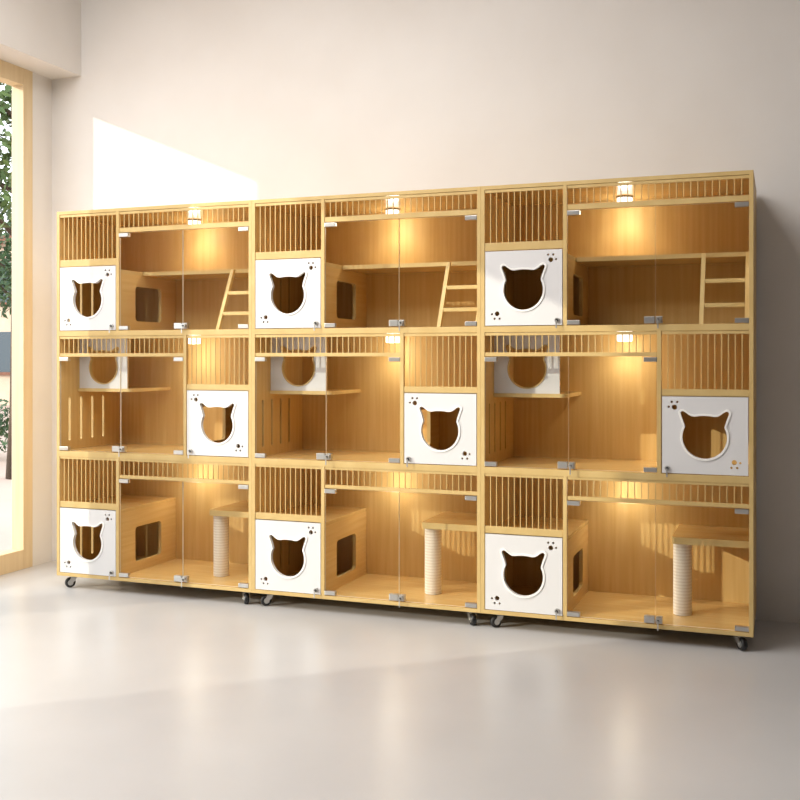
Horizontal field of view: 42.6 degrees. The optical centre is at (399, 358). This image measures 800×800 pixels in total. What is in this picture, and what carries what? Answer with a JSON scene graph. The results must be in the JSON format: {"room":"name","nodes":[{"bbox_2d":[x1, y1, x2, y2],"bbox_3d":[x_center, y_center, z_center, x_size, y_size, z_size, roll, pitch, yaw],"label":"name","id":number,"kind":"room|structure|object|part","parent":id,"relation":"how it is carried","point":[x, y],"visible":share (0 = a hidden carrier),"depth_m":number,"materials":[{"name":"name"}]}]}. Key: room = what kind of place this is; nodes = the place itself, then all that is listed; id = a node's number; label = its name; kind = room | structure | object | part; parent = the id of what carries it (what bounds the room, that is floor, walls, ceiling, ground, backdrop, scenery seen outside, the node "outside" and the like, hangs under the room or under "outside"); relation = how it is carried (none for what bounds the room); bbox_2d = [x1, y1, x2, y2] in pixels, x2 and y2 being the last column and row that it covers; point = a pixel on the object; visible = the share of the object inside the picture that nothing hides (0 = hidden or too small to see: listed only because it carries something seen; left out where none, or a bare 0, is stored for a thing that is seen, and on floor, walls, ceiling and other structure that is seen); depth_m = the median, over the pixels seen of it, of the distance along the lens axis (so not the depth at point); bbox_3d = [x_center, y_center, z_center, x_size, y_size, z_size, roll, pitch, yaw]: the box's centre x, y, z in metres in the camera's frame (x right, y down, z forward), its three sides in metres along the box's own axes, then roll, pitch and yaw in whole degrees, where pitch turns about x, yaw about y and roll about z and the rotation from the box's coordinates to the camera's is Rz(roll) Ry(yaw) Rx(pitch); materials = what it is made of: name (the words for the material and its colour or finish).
{"room":"cat boarding room","nodes":[
{"label":"cat boarding room","id":0,"kind":"room"},
{"bbox_2d":[33,72,51,565],"bbox_3d":[-3.719,-0.623,2.347,0.150,3.750,8.600,0,0,20],"label":"wall","id":1,"kind":"structure","parent":0,"point":[42,86],"depth_m":6.26,"materials":[{"name":"white paint"}]},
{"bbox_2d":[0,60,32,574],"bbox_3d":[-2.458,-0.237,5.639,0.086,2.978,1.190,0,0,20],"label":"window","id":2,"kind":"structure","parent":1,"relation":"in","point":[20,556],"depth_m":6.13,"materials":[{"name":"brown wood"}]},
{"bbox_2d":[0,0,80,78],"bbox_3d":[-3.546,-2.112,2.283,0.220,0.772,8.600,0,0,20],"label":"beam","id":3,"kind":"structure","parent":1,"relation":"attached to","point":[41,37],"depth_m":5.99,"materials":[{"name":"white paint"}]},
{"bbox_2d":[0,561,799,799],"bbox_3d":[-0.358,1.312,1.101,7.320,0.120,8.900,0,0,20],"label":"floor","id":4,"kind":"structure","parent":0,"point":[110,689],"depth_m":3.75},
{"bbox_2d":[57,200,251,603],"bbox_3d":[-1.220,0.226,5.650,1.199,2.053,0.588,0,0,20],"label":"tall cabinet","id":5,"kind":"object","parent":4,"relation":"on","point":[154,303],"visible":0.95,"depth_m":5.72,"materials":[{"name":"brown wood"}]},
{"bbox_2d":[60,456,115,509],"bbox_3d":[-1.683,0.671,5.549,0.365,0.276,0.015,0,0,20],"label":"grille","id":6,"kind":"object","parent":5,"relation":"attached to","point":[64,505],"depth_m":5.55,"materials":[{"name":"brown wood"}]},
{"bbox_2d":[60,212,115,266],"bbox_3d":[-1.683,-0.640,5.549,0.365,0.282,0.015,0,0,20],"label":"grille","id":7,"kind":"object","parent":5,"relation":"attached to","point":[94,262],"depth_m":5.55,"materials":[{"name":"brown wood"}]},
{"bbox_3d":[-1.683,0.989,5.548,0.360,0.350,0.015,0,0,20],"label":"cat door","id":8,"kind":"part","parent":5,"relation":"part of","materials":[{"name":"white paint"}]},
{"bbox_3d":[-1.683,-0.324,5.548,0.360,0.343,0.015,0,0,20],"label":"cat door","id":9,"kind":"part","parent":5,"relation":"part of","materials":[{"name":"white paint"}]},
{"bbox_3d":[-1.769,0.192,5.869,0.018,1.985,0.560,0,0,20],"label":"panel","id":10,"kind":"part","parent":5,"relation":"part of","materials":[{"name":"brown wood"}]},
{"bbox_3d":[-1.671,0.246,5.544,0.388,0.507,0.006,0,0,20],"label":"glass door","id":11,"kind":"part","parent":5,"relation":"part of","materials":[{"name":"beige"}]},
{"bbox_3d":[-1.512,0.482,5.485,0.045,0.030,0.024,0,0,20],"label":"lock plate","id":12,"kind":"part","parent":5,"relation":"part of","materials":[{"name":"silver metal"}]},
{"bbox_3d":[-1.502,0.850,5.481,0.018,0.633,0.019,0,0,20],"label":"post","id":13,"kind":"part","parent":5,"relation":"part of","materials":[{"name":"brown wood"}]},
{"bbox_3d":[-1.502,-0.466,5.481,0.018,0.634,0.019,0,0,20],"label":"post","id":14,"kind":"part","parent":5,"relation":"part of","materials":[{"name":"brown wood"}]},
{"bbox_2d":[60,336,182,356],"bbox_3d":[-1.488,-0.065,5.477,0.780,0.110,0.015,0,0,20],"label":"grille","id":15,"kind":"object","parent":5,"relation":"attached to","point":[62,338],"depth_m":5.48,"materials":[{"name":"brown wood"}]},
{"bbox_2d":[78,386,170,391],"bbox_3d":[-1.571,0.175,5.875,0.350,0.018,0.389,0,0,20],"label":"shelf","id":16,"kind":"object","parent":5,"relation":"attached to","point":[80,388],"depth_m":5.73,"materials":[{"name":"brown wood"}]},
{"bbox_3d":[-1.311,0.902,5.410,0.386,0.522,0.006,0,0,20],"label":"glass door","id":17,"kind":"part","parent":5,"relation":"part of","materials":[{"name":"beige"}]},
{"bbox_3d":[-1.311,-0.410,5.410,0.386,0.516,0.006,0,0,20],"label":"glass door","id":18,"kind":"part","parent":5,"relation":"part of","materials":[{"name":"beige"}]},
{"bbox_3d":[-1.215,-0.792,5.663,1.164,0.018,0.560,0,0,20],"label":"panel","id":19,"kind":"part","parent":5,"relation":"part of","materials":[{"name":"brown wood"}]},
{"bbox_2d":[59,443,248,463],"bbox_3d":[-1.217,0.518,5.659,1.164,0.030,0.550,0,0,20],"label":"shelf","id":20,"kind":"object","parent":5,"relation":"attached to","point":[162,453],"depth_m":5.48,"materials":[{"name":"brown wood"}]},
{"bbox_2d":[59,329,248,336],"bbox_3d":[-1.217,-0.135,5.659,1.164,0.028,0.550,0,0,20],"label":"shelf","id":21,"kind":"object","parent":5,"relation":"attached to","point":[62,332],"depth_m":5.41,"materials":[{"name":"brown wood"}]},
{"bbox_3d":[-1.215,1.175,5.663,1.164,0.018,0.560,0,0,20],"label":"panel","id":22,"kind":"part","parent":5,"relation":"part of","materials":[{"name":"brown wood"}]},
{"bbox_3d":[-1.153,1.145,5.351,0.045,0.030,0.024,0,0,20],"label":"lock plate","id":23,"kind":"part","parent":5,"relation":"part of","materials":[{"name":"silver metal"}]},
{"bbox_3d":[-1.153,-0.170,5.351,0.045,0.030,0.024,0,0,20],"label":"lock plate","id":24,"kind":"part","parent":5,"relation":"part of","materials":[{"name":"silver metal"}]},
{"bbox_2d":[119,459,248,483],"bbox_3d":[-1.128,0.585,5.344,0.777,0.106,0.015,0,0,20],"label":"grille","id":25,"kind":"object","parent":5,"relation":"attached to","point":[232,462],"depth_m":5.32,"materials":[{"name":"brown wood"}]},
{"bbox_2d":[119,204,248,232],"bbox_3d":[-1.128,-0.726,5.344,0.777,0.110,0.015,0,0,20],"label":"grille","id":26,"kind":"object","parent":5,"relation":"attached to","point":[242,226],"depth_m":5.34,"materials":[{"name":"brown wood"}]},
{"bbox_3d":[-1.120,0.192,5.921,1.164,1.949,0.010,0,0,20],"label":"panel","id":27,"kind":"part","parent":5,"relation":"part of","materials":[{"name":"brown wood"}]},
{"bbox_3d":[-1.113,0.191,5.337,0.018,0.624,0.019,0,0,20],"label":"post","id":28,"kind":"part","parent":5,"relation":"part of","materials":[{"name":"brown wood"}]},
{"bbox_2d":[188,338,200,343],"bbox_3d":[-1.163,-0.098,5.804,0.074,0.032,0.074,0,0,-30],"label":"lamp","id":29,"kind":"object","parent":5,"relation":"attached to","point":[189,339],"depth_m":5.77,"materials":[{"name":"white"}]},
{"bbox_2d":[188,219,200,223],"bbox_3d":[-1.163,-0.763,5.804,0.080,0.039,0.080,0,0,20],"label":"lamp","id":30,"kind":"object","parent":5,"relation":"attached to","point":[189,220],"depth_m":5.77,"materials":[{"name":"white"}]},
{"bbox_3d":[-0.947,-0.410,5.275,0.386,0.516,0.006,0,0,20],"label":"glass door","id":31,"kind":"part","parent":5,"relation":"part of","materials":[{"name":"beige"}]},
{"bbox_3d":[-0.947,0.902,5.275,0.386,0.522,0.006,0,0,20],"label":"glass door","id":32,"kind":"part","parent":5,"relation":"part of","materials":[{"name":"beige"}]},
{"bbox_2d":[187,335,248,389],"bbox_3d":[-0.934,0.021,5.272,0.362,0.282,0.015,0,0,20],"label":"grille","id":33,"kind":"object","parent":5,"relation":"attached to","point":[191,386],"depth_m":5.27,"materials":[{"name":"brown wood"}]},
{"bbox_3d":[-0.934,0.333,5.270,0.357,0.334,0.015,0,0,20],"label":"cat door","id":34,"kind":"part","parent":5,"relation":"part of","materials":[{"name":"white paint"}]},
{"bbox_3d":[-0.961,1.001,5.521,0.083,0.327,0.083,0,0,20],"label":"scratching post","id":35,"kind":"part","parent":5,"relation":"part of","materials":[{"name":"fabric"}]},
{"bbox_3d":[-0.912,-0.310,5.377,0.018,0.323,0.178,0,0,20],"label":"rail","id":36,"kind":"part","parent":5,"relation":"part of","materials":[{"name":"brown wood"}]},
{"bbox_3d":[-0.661,0.192,5.458,0.018,1.985,0.560,0,0,20],"label":"panel","id":37,"kind":"part","parent":5,"relation":"part of","materials":[{"name":"brown wood"}]},
{"bbox_2d":[252,186,480,624],"bbox_3d":[-0.095,0.226,5.233,1.199,2.053,0.588,0,0,20],"label":"tall cabinet","id":38,"kind":"object","parent":4,"relation":"on","point":[366,307],"visible":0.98,"depth_m":5.37,"materials":[{"name":"brown wood"}]},
{"bbox_3d":[-0.644,0.192,5.452,0.018,1.985,0.560,0,0,20],"label":"panel","id":39,"kind":"part","parent":38,"relation":"part of","materials":[{"name":"brown wood"}]},
{"bbox_2d":[255,464,320,522],"bbox_3d":[-0.557,0.671,5.132,0.365,0.276,0.015,0,0,20],"label":"grille","id":40,"kind":"object","parent":38,"relation":"attached to","point":[260,517],"depth_m":5.13,"materials":[{"name":"brown wood"}]},
{"bbox_2d":[255,200,320,259],"bbox_3d":[-0.557,-0.640,5.132,0.365,0.282,0.015,0,0,20],"label":"grille","id":41,"kind":"object","parent":38,"relation":"attached to","point":[311,254],"depth_m":5.13,"materials":[{"name":"brown wood"}]},
{"bbox_3d":[-0.558,0.989,5.130,0.360,0.350,0.015,0,0,20],"label":"cat door","id":42,"kind":"part","parent":38,"relation":"part of","materials":[{"name":"white paint"}]},
{"bbox_3d":[-0.558,-0.324,5.130,0.360,0.343,0.015,0,0,20],"label":"cat door","id":43,"kind":"part","parent":38,"relation":"part of","materials":[{"name":"white paint"}]},
{"bbox_2d":[270,389,360,394],"bbox_3d":[-0.446,0.175,5.458,0.350,0.018,0.389,0,0,20],"label":"shelf","id":44,"kind":"object","parent":38,"relation":"attached to","point":[272,391],"depth_m":5.31,"materials":[{"name":"brown wood"}]},
{"bbox_3d":[-0.387,0.482,5.068,0.045,0.030,0.024,0,0,20],"label":"lock plate","id":45,"kind":"part","parent":38,"relation":"part of","materials":[{"name":"silver metal"}]},
{"bbox_3d":[-0.377,0.850,5.064,0.018,0.633,0.019,0,0,20],"label":"post","id":46,"kind":"part","parent":38,"relation":"part of","materials":[{"name":"brown wood"}]},
{"bbox_3d":[-0.377,-0.466,5.064,0.018,0.634,0.019,0,0,20],"label":"post","id":47,"kind":"part","parent":38,"relation":"part of","materials":[{"name":"brown wood"}]},
{"bbox_2d":[255,334,399,356],"bbox_3d":[-0.363,-0.065,5.060,0.780,0.110,0.015,0,0,20],"label":"grille","id":48,"kind":"object","parent":38,"relation":"attached to","point":[257,336],"depth_m":5.06,"materials":[{"name":"brown wood"}]},
{"bbox_3d":[-0.186,0.902,4.993,0.386,0.522,0.006,0,0,20],"label":"glass door","id":49,"kind":"part","parent":38,"relation":"part of","materials":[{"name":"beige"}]},
{"bbox_3d":[-0.180,0.246,4.991,0.388,0.507,0.006,0,0,20],"label":"glass door","id":50,"kind":"part","parent":38,"relation":"part of","materials":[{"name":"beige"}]},
{"bbox_3d":[-0.186,-0.410,4.993,0.386,0.516,0.006,0,0,20],"label":"glass door","id":51,"kind":"part","parent":38,"relation":"part of","materials":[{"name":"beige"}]},
{"bbox_3d":[-0.090,-0.792,5.246,1.164,0.018,0.560,0,0,20],"label":"panel","id":52,"kind":"part","parent":38,"relation":"part of","materials":[{"name":"brown wood"}]},
{"bbox_2d":[255,449,476,472],"bbox_3d":[-0.092,0.518,5.242,1.164,0.030,0.550,0,0,20],"label":"shelf","id":53,"kind":"object","parent":38,"relation":"attached to","point":[377,460],"depth_m":5.06,"materials":[{"name":"brown wood"}]},
{"bbox_2d":[255,327,476,334],"bbox_3d":[-0.092,-0.135,5.242,1.164,0.028,0.550,0,0,20],"label":"shelf","id":54,"kind":"object","parent":38,"relation":"attached to","point":[258,330],"depth_m":4.98,"materials":[{"name":"brown wood"}]},
{"bbox_3d":[-0.090,1.175,5.246,1.164,0.018,0.560,0,0,20],"label":"panel","id":55,"kind":"part","parent":38,"relation":"part of","materials":[{"name":"brown wood"}]},
{"bbox_3d":[0.006,0.192,5.504,1.164,1.949,0.010,0,0,20],"label":"panel","id":56,"kind":"part","parent":38,"relation":"part of","materials":[{"name":"brown wood"}]},
{"bbox_2d":[385,208,398,213],"bbox_3d":[-0.038,-0.763,5.387,0.080,0.039,0.080,0,0,20],"label":"lamp","id":57,"kind":"object","parent":38,"relation":"attached to","point":[390,210],"depth_m":5.35,"materials":[{"name":"white"}]},
{"bbox_2d":[386,336,399,342],"bbox_3d":[-0.038,-0.102,5.387,0.080,0.039,0.080,0,0,20],"label":"lamp","id":58,"kind":"object","parent":38,"relation":"attached to","point":[397,338],"depth_m":5.36,"materials":[{"name":"white"}]},
{"bbox_3d":[-0.028,1.145,4.934,0.045,0.030,0.024,0,0,20],"label":"lock plate","id":59,"kind":"part","parent":38,"relation":"part of","materials":[{"name":"silver metal"}]},
{"bbox_3d":[-0.028,-0.170,4.934,0.045,0.030,0.024,0,0,20],"label":"lock plate","id":60,"kind":"part","parent":38,"relation":"part of","materials":[{"name":"silver metal"}]},
{"bbox_2d":[325,467,476,494],"bbox_3d":[-0.003,0.585,4.927,0.777,0.106,0.015,0,0,20],"label":"grille","id":61,"kind":"object","parent":38,"relation":"attached to","point":[452,471],"depth_m":4.90,"materials":[{"name":"brown wood"}]},
{"bbox_2d":[325,191,476,221],"bbox_3d":[-0.003,-0.726,4.927,0.777,0.110,0.015,0,0,20],"label":"grille","id":62,"kind":"object","parent":38,"relation":"attached to","point":[399,195],"depth_m":4.92,"materials":[{"name":"brown wood"}]},
{"bbox_3d":[0.012,0.191,4.920,0.018,0.624,0.019,0,0,20],"label":"post","id":63,"kind":"part","parent":38,"relation":"part of","materials":[{"name":"brown wood"}]},
{"bbox_3d":[0.164,1.001,5.104,0.083,0.327,0.083,0,0,20],"label":"scratching post","id":64,"kind":"part","parent":38,"relation":"part of","materials":[{"name":"fabric"}]},
{"bbox_3d":[0.179,0.902,4.858,0.386,0.522,0.006,0,0,20],"label":"glass door","id":65,"kind":"part","parent":38,"relation":"part of","materials":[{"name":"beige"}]},
{"bbox_3d":[0.179,-0.410,4.858,0.386,0.516,0.006,0,0,20],"label":"glass door","id":66,"kind":"part","parent":38,"relation":"part of","materials":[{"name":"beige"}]},
{"bbox_2d":[404,333,476,392],"bbox_3d":[0.191,0.021,4.855,0.362,0.282,0.015,0,0,20],"label":"grille","id":67,"kind":"object","parent":38,"relation":"attached to","point":[407,389],"depth_m":4.85,"materials":[{"name":"brown wood"}]},
{"bbox_3d":[0.191,0.333,4.853,0.357,0.334,0.015,0,0,20],"label":"cat door","id":68,"kind":"part","parent":38,"relation":"part of","materials":[{"name":"white paint"}]},
{"bbox_3d":[0.213,-0.310,4.960,0.018,0.323,0.178,0,0,20],"label":"rail","id":69,"kind":"part","parent":38,"relation":"part of","materials":[{"name":"brown wood"}]},
{"bbox_3d":[0.464,0.192,5.041,0.018,1.985,0.560,0,0,20],"label":"panel","id":70,"kind":"part","parent":38,"relation":"part of","materials":[{"name":"brown wood"}]},
{"bbox_2d":[481,170,755,650],"bbox_3d":[1.030,0.226,4.816,1.199,2.053,0.588,0,0,20],"label":"tall cabinet","id":71,"kind":"object","parent":4,"relation":"on","point":[618,315],"visible":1,"depth_m":4.92,"materials":[{"name":"brown wood"}]},
{"bbox_3d":[0.481,0.192,5.035,0.018,1.985,0.560,0,0,20],"label":"panel","id":72,"kind":"part","parent":71,"relation":"part of","materials":[{"name":"brown wood"}]},
{"bbox_3d":[0.579,0.246,4.710,0.388,0.507,0.006,0,0,20],"label":"glass door","id":73,"kind":"part","parent":71,"relation":"part of","materials":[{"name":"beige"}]},
{"bbox_2d":[485,473,562,536],"bbox_3d":[0.568,0.671,4.715,0.365,0.276,0.015,0,0,20],"label":"grille","id":74,"kind":"object","parent":71,"relation":"attached to","point":[490,531],"depth_m":4.71,"materials":[{"name":"brown wood"}]},
{"bbox_2d":[485,186,562,250],"bbox_3d":[0.568,-0.640,4.715,0.365,0.282,0.015,0,0,20],"label":"grille","id":75,"kind":"object","parent":71,"relation":"attached to","point":[552,245],"depth_m":4.71,"materials":[{"name":"brown wood"}]},
{"bbox_3d":[0.567,0.989,4.713,0.360,0.350,0.015,0,0,20],"label":"cat door","id":76,"kind":"part","parent":71,"relation":"part of","materials":[{"name":"white paint"}]},
{"bbox_3d":[0.567,-0.324,4.713,0.360,0.343,0.015,0,0,20],"label":"cat door","id":77,"kind":"part","parent":71,"relation":"part of","materials":[{"name":"white paint"}]},
{"bbox_2d":[494,391,580,397],"bbox_3d":[0.679,0.175,5.041,0.350,0.018,0.389,0,0,20],"label":"shelf","id":78,"kind":"object","parent":71,"relation":"attached to","point":[497,394],"depth_m":4.88,"materials":[{"name":"brown wood"}]},
{"bbox_3d":[0.738,0.482,4.651,0.045,0.030,0.024,0,0,20],"label":"lock plate","id":79,"kind":"part","parent":71,"relation":"part of","materials":[{"name":"silver metal"}]},
{"bbox_3d":[0.748,0.850,4.647,0.018,0.633,0.019,0,0,20],"label":"post","id":80,"kind":"part","parent":71,"relation":"part of","materials":[{"name":"brown wood"}]},
{"bbox_3d":[0.748,-0.466,4.647,0.018,0.634,0.019,0,0,20],"label":"post","id":81,"kind":"part","parent":71,"relation":"part of","materials":[{"name":"brown wood"}]},
{"bbox_2d":[485,331,656,355],"bbox_3d":[0.762,-0.065,4.643,0.780,0.110,0.015,0,0,20],"label":"grille","id":82,"kind":"object","parent":71,"relation":"attached to","point":[487,333],"depth_m":4.64,"materials":[{"name":"brown wood"}]},
{"bbox_3d":[0.939,0.902,4.576,0.386,0.522,0.006,0,0,20],"label":"glass door","id":83,"kind":"part","parent":71,"relation":"part of","materials":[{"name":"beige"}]},
{"bbox_3d":[1.035,-0.792,4.829,1.164,0.018,0.560,0,0,20],"label":"panel","id":84,"kind":"part","parent":71,"relation":"part of","materials":[{"name":"brown wood"}]},
{"bbox_2d":[485,456,748,483],"bbox_3d":[1.033,0.518,4.825,1.164,0.030,0.550,0,0,20],"label":"shelf","id":85,"kind":"object","parent":71,"relation":"attached to","point":[627,469],"depth_m":4.66,"materials":[{"name":"brown wood"}]},
{"bbox_2d":[485,323,748,332],"bbox_3d":[1.033,-0.135,4.825,1.164,0.028,0.550,0,0,20],"label":"shelf","id":86,"kind":"object","parent":71,"relation":"attached to","point":[489,327],"depth_m":4.59,"materials":[{"name":"brown wood"}]},
{"bbox_3d":[1.035,1.175,4.829,1.164,0.018,0.560,0,0,20],"label":"panel","id":87,"kind":"part","parent":71,"relation":"part of","materials":[{"name":"brown wood"}]},
{"bbox_2d":[616,196,632,201],"bbox_3d":[1.087,-0.763,4.970,0.080,0.039,0.080,0,0,20],"label":"lamp","id":88,"kind":"object","parent":71,"relation":"attached to","point":[623,198],"depth_m":4.94,"materials":[{"name":"white"}]},
{"bbox_2d":[617,335,632,341],"bbox_3d":[1.087,-0.098,4.970,0.074,0.032,0.074,0,0,15],"label":"lamp","id":89,"kind":"object","parent":71,"relation":"attached to","point":[619,337],"depth_m":4.94,"materials":[{"name":"white"}]},
{"bbox_3d":[1.098,1.145,4.517,0.045,0.030,0.024,0,0,20],"label":"lock plate","id":90,"kind":"part","parent":71,"relation":"part of","materials":[{"name":"silver metal"}]},
{"bbox_3d":[1.098,-0.170,4.517,0.045,0.030,0.024,0,0,20],"label":"lock plate","id":91,"kind":"part","parent":71,"relation":"part of","materials":[{"name":"silver metal"}]},
{"bbox_2d":[567,477,748,507],"bbox_3d":[1.122,0.585,4.510,0.777,0.106,0.015,0,0,20],"label":"grille","id":92,"kind":"object","parent":71,"relation":"attached to","point":[718,481],"depth_m":4.48,"materials":[{"name":"brown wood"}]},
{"bbox_2d":[567,175,748,209],"bbox_3d":[1.122,-0.726,4.510,0.777,0.110,0.015,0,0,20],"label":"grille","id":93,"kind":"object","parent":71,"relation":"attached to","point":[738,200],"depth_m":4.50,"materials":[{"name":"brown wood"}]},
{"bbox_3d":[1.137,0.191,4.503,0.018,0.624,0.019,0,0,20],"label":"post","id":94,"kind":"part","parent":71,"relation":"part of","materials":[{"name":"brown wood"}]},
{"bbox_3d":[1.290,1.001,4.687,0.083,0.327,0.083,0,0,20],"label":"scratching post","id":95,"kind":"part","parent":71,"relation":"part of","materials":[{"name":"fabric"}]},
{"bbox_3d":[1.304,0.902,4.441,0.386,0.522,0.006,0,0,20],"label":"glass door","id":96,"kind":"part","parent":71,"relation":"part of","materials":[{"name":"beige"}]},
{"bbox_3d":[1.339,-0.310,4.543,0.018,0.323,0.178,0,0,20],"label":"rail","id":97,"kind":"part","parent":71,"relation":"part of","materials":[{"name":"brown wood"}]},
{"bbox_3d":[1.316,0.333,4.436,0.357,0.334,0.015,0,0,20],"label":"cat door","id":98,"kind":"part","parent":71,"relation":"part of","materials":[{"name":"white paint"}]},
{"bbox_2d":[662,330,748,396],"bbox_3d":[1.317,0.021,4.438,0.362,0.282,0.015,0,0,20],"label":"grille","id":99,"kind":"object","parent":71,"relation":"attached to","point":[667,392],"depth_m":4.43,"materials":[{"name":"brown wood"}]},
{"bbox_3d":[1.515,-0.310,4.478,0.018,0.323,0.178,0,0,20],"label":"rail","id":100,"kind":"part","parent":71,"relation":"part of","materials":[{"name":"brown wood"}]},
{"bbox_3d":[1.589,0.192,4.624,0.018,1.985,0.560,0,0,20],"label":"panel","id":101,"kind":"part","parent":71,"relation":"part of","materials":[{"name":"brown wood"}]},
{"bbox_2d":[52,0,799,622],"bbox_3d":[1.163,-0.623,5.203,7.320,3.750,0.150,0,0,20],"label":"wall","id":102,"kind":"structure","parent":0,"point":[172,102],"depth_m":5.45,"materials":[{"name":"white paint"}]},
{"label":"outside","id":103,"kind":"structure","parent":0,"visible":0},
{"bbox_2d":[0,405,11,551],"bbox_3d":[-2.219,1.312,19.068,70.000,0.080,65.000,0,0,20],"label":"ground","id":104,"kind":"structure","parent":103,"point":[5,484],"depth_m":9.04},
{"bbox_2d":[0,399,9,452],"bbox_3d":[-5.680,0.871,13.397,6.332,0.780,0.726,0,0,31],"label":"hedge","id":105,"kind":"object","parent":104,"relation":"on","point":[6,421],"visible":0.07,"depth_m":12.91,"materials":[{"name":"green plant"}]},
{"bbox_2d":[0,82,11,479],"bbox_3d":[-4.121,-1.118,10.919,2.735,4.793,2.206,0,0,20],"label":"street tree","id":106,"kind":"object","parent":104,"relation":"on","point":[5,95],"visible":0.12,"depth_m":10.56,"materials":[{"name":"green plant"}]},
{"bbox_2d":[0,192,11,396],"bbox_3d":[-6.477,-0.862,17.349,3.186,4.268,2.619,0,0,20],"label":"street tree","id":107,"kind":"object","parent":104,"relation":"on","point":[7,268],"visible":0.21,"depth_m":17.03,"materials":[{"name":"green plant"}]},
{"bbox_2d":[0,236,11,404],"bbox_3d":[-9.578,-1.053,30.862,14.600,4.650,6.600,0,0,20],"label":"townhouse","id":108,"kind":"structure","parent":104,"relation":"on","point":[5,324],"depth_m":28.09,"materials":[{"name":"concrete"}]}
]}

